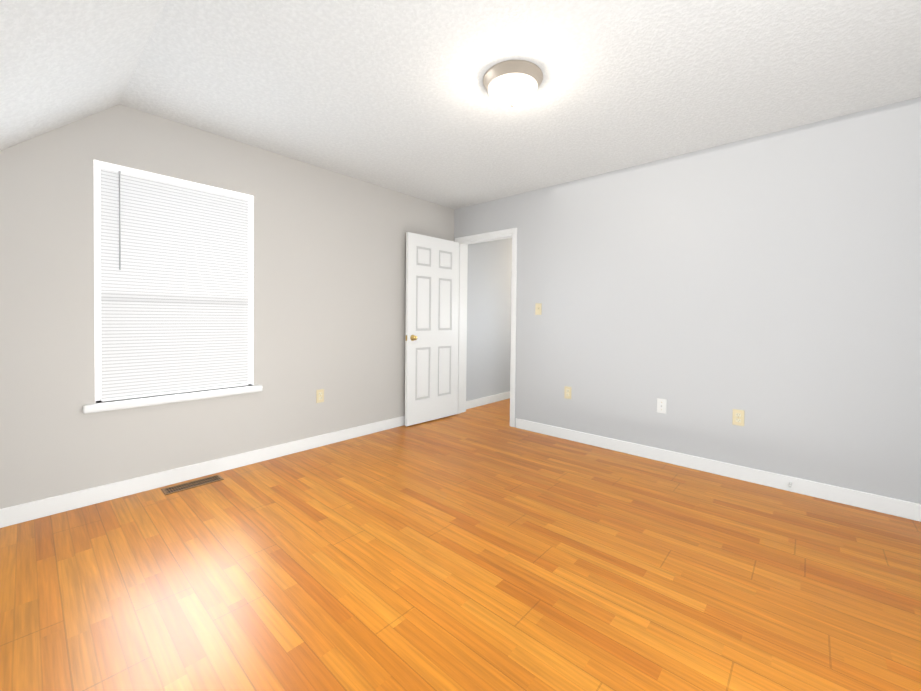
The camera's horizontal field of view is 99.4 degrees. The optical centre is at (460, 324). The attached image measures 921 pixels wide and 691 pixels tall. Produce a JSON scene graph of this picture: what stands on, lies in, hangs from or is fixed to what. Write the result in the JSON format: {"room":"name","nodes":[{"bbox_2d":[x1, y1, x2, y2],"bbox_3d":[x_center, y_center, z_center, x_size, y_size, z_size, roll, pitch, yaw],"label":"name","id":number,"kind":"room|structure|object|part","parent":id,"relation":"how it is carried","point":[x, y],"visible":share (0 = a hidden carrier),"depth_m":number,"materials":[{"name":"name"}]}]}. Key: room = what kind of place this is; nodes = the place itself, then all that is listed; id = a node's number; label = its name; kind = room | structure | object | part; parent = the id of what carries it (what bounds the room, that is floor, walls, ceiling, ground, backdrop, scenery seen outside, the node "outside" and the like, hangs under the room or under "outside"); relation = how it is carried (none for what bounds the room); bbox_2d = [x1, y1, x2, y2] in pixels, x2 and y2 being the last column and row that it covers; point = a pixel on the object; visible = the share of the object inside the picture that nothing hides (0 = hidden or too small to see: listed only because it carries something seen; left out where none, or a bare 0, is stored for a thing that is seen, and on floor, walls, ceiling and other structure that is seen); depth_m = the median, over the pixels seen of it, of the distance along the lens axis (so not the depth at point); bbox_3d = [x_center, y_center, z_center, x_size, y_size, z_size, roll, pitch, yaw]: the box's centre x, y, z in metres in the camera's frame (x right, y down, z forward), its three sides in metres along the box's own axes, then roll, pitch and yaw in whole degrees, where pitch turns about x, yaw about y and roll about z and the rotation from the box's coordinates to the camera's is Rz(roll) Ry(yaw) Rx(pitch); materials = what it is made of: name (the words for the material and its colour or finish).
{"room":"empty bedroom","nodes":[
{"label":"empty bedroom","id":0,"kind":"room"},
{"bbox_2d":[0,0,166,150],"bbox_3d":[-1.105,-0.684,0.507,4.350,1.509,1.510,1,1,42],"label":"ceiling","id":1,"kind":"structure","parent":0,"point":[64,62],"depth_m":1.63,"materials":[{"name":"white paint"}]},
{"bbox_2d":[0,104,511,508],"bbox_3d":[-0.742,-0.156,4.074,0.150,2.440,7.000,1,1,42],"label":"wall","id":2,"kind":"structure","parent":0,"point":[330,282],"depth_m":2.88,"materials":[{"name":"grey paint"}]},
{"bbox_2d":[82,384,262,413],"bbox_3d":[-1.911,0.494,2.696,0.123,0.052,1.010,1,1,42],"label":"window sill","id":3,"kind":"structure","parent":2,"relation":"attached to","point":[132,403],"depth_m":2.58,"materials":[{"name":"white wood"}]},
{"bbox_2d":[93,159,253,402],"bbox_3d":[-1.945,-0.262,2.721,0.139,1.458,0.900,1,1,42],"label":"window","id":4,"kind":"structure","parent":2,"relation":"in","point":[97,277],"depth_m":2.42,"materials":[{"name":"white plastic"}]},
{"bbox_2d":[94,161,251,401],"bbox_3d":[-1.906,-0.258,2.687,0.040,1.451,0.886,1,1,42],"label":"window blinds","id":5,"kind":"object","parent":4,"relation":"attached to","point":[174,286],"visible":0.94,"depth_m":2.63,"materials":[{"name":"white plastic"}]},
{"bbox_2d":[0,416,404,527],"bbox_3d":[-1.561,1.023,3.071,0.015,0.100,4.399,1,1,42],"label":"baseboard","id":6,"kind":"structure","parent":2,"relation":"attached to","point":[24,512],"depth_m":2.62,"materials":[{"name":"white wood"}]},
{"bbox_2d":[316,389,323,402],"bbox_3d":[-1.231,0.625,3.431,0.009,0.115,0.070,1,1,42],"label":"outlet","id":7,"kind":"object","parent":2,"relation":"attached to","point":[319,395],"visible":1,"depth_m":3.43,"materials":[{"name":"beige plastic"}]},
{"bbox_2d":[466,391,509,408],"bbox_3d":[0.833,1.002,5.741,0.015,0.100,2.430,1,1,42],"label":"baseboard","id":8,"kind":"structure","parent":2,"relation":"attached to","point":[486,400],"depth_m":5.20,"materials":[{"name":"white wood"}]},
{"bbox_2d":[0,398,920,690],"bbox_3d":[0.808,1.154,2.695,4.350,0.100,7.300,1,1,42],"label":"floor","id":9,"kind":"structure","parent":0,"point":[484,548],"depth_m":1.71,"materials":[{"name":"laminate"}]},
{"bbox_2d":[161,475,223,494],"bbox_3d":[-1.803,1.075,2.638,0.115,0.005,0.330,1,1,42],"label":"floor vent","id":10,"kind":"object","parent":9,"relation":"in","point":[188,485],"visible":1,"depth_m":2.63,"materials":[{"name":"brown metal"}]},
{"bbox_2d":[120,0,920,208],"bbox_3d":[0.471,-1.392,2.245,4.350,0.120,3.190,1,1,42],"label":"ceiling","id":11,"kind":"structure","parent":0,"point":[392,94],"depth_m":2.11,"materials":[{"name":"white paint"}]},
{"bbox_2d":[483,60,542,108],"bbox_3d":[0.282,-1.256,2.120,0.324,0.151,0.324,1,1,42],"label":"dome ceiling light","id":12,"kind":"object","parent":11,"relation":"attached to","point":[516,89],"depth_m":2.03,"materials":[{"name":"white glass"}]},
{"bbox_3d":[0.282,-1.256,2.120,0.324,0.151,0.324,1,1,42],"label":"ceiling light base","id":13,"kind":"part","parent":12,"relation":"part of","materials":[{"name":"silver metal"}]},
{"bbox_2d":[454,97,920,503],"bbox_3d":[1.473,-0.121,3.399,4.350,2.440,0.150,1,1,42],"label":"wall","id":14,"kind":"structure","parent":0,"point":[769,284],"depth_m":2.79,"materials":[{"name":"grey paint"}]},
{"bbox_2d":[455,228,516,426],"bbox_3d":[0.307,0.022,4.445,0.880,2.092,0.182,1,1,42],"label":"door frame","id":15,"kind":"structure","parent":14,"relation":"in","point":[462,330],"depth_m":4.61,"materials":[{"name":"white wood"}]},
{"bbox_2d":[405,232,458,425],"bbox_3d":[-0.297,0.046,4.327,0.147,2.012,0.764,2,1,44],"label":"door","id":16,"kind":"structure","parent":15,"relation":"attached to","point":[431,330],"depth_m":4.28,"materials":[{"name":"white paint"}]},
{"bbox_3d":[0.363,0.022,4.506,0.880,2.092,0.016,1,1,42],"label":"hall doorway casing trim","id":17,"kind":"part","parent":15,"relation":"part of","materials":[{"name":"white wood"}]},
{"bbox_2d":[535,303,541,314],"bbox_3d":[0.776,-0.158,3.909,0.070,0.115,0.019,1,1,42],"label":"light switch","id":18,"kind":"object","parent":14,"relation":"attached to","point":[538,308],"visible":1,"depth_m":3.91,"materials":[{"name":"beige plastic"}]},
{"bbox_2d":[564,386,570,398],"bbox_3d":[1.018,0.644,3.706,0.070,0.115,0.009,1,1,42],"label":"outlet","id":19,"kind":"object","parent":14,"relation":"attached to","point":[567,392],"visible":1,"depth_m":3.71,"materials":[{"name":"beige plastic"}]},
{"bbox_2d":[657,398,666,413],"bbox_3d":[1.627,0.657,3.160,0.070,0.115,0.009,1,1,42],"label":"outlet plate","id":20,"kind":"object","parent":14,"relation":"attached to","point":[661,405],"visible":1,"depth_m":3.16,"materials":[{"name":"white plastic"}]},
{"bbox_2d":[516,418,920,521],"bbox_3d":[1.747,1.058,3.051,3.133,0.100,0.015,1,1,42],"label":"baseboard","id":21,"kind":"structure","parent":14,"relation":"attached to","point":[886,505],"depth_m":2.78,"materials":[{"name":"white wood"}]},
{"bbox_2d":[732,409,744,425],"bbox_3d":[2.006,0.669,2.820,0.070,0.115,0.009,1,1,42],"label":"outlet","id":22,"kind":"object","parent":14,"relation":"attached to","point":[738,418],"visible":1,"depth_m":2.82,"materials":[{"name":"beige plastic"}]}
]}

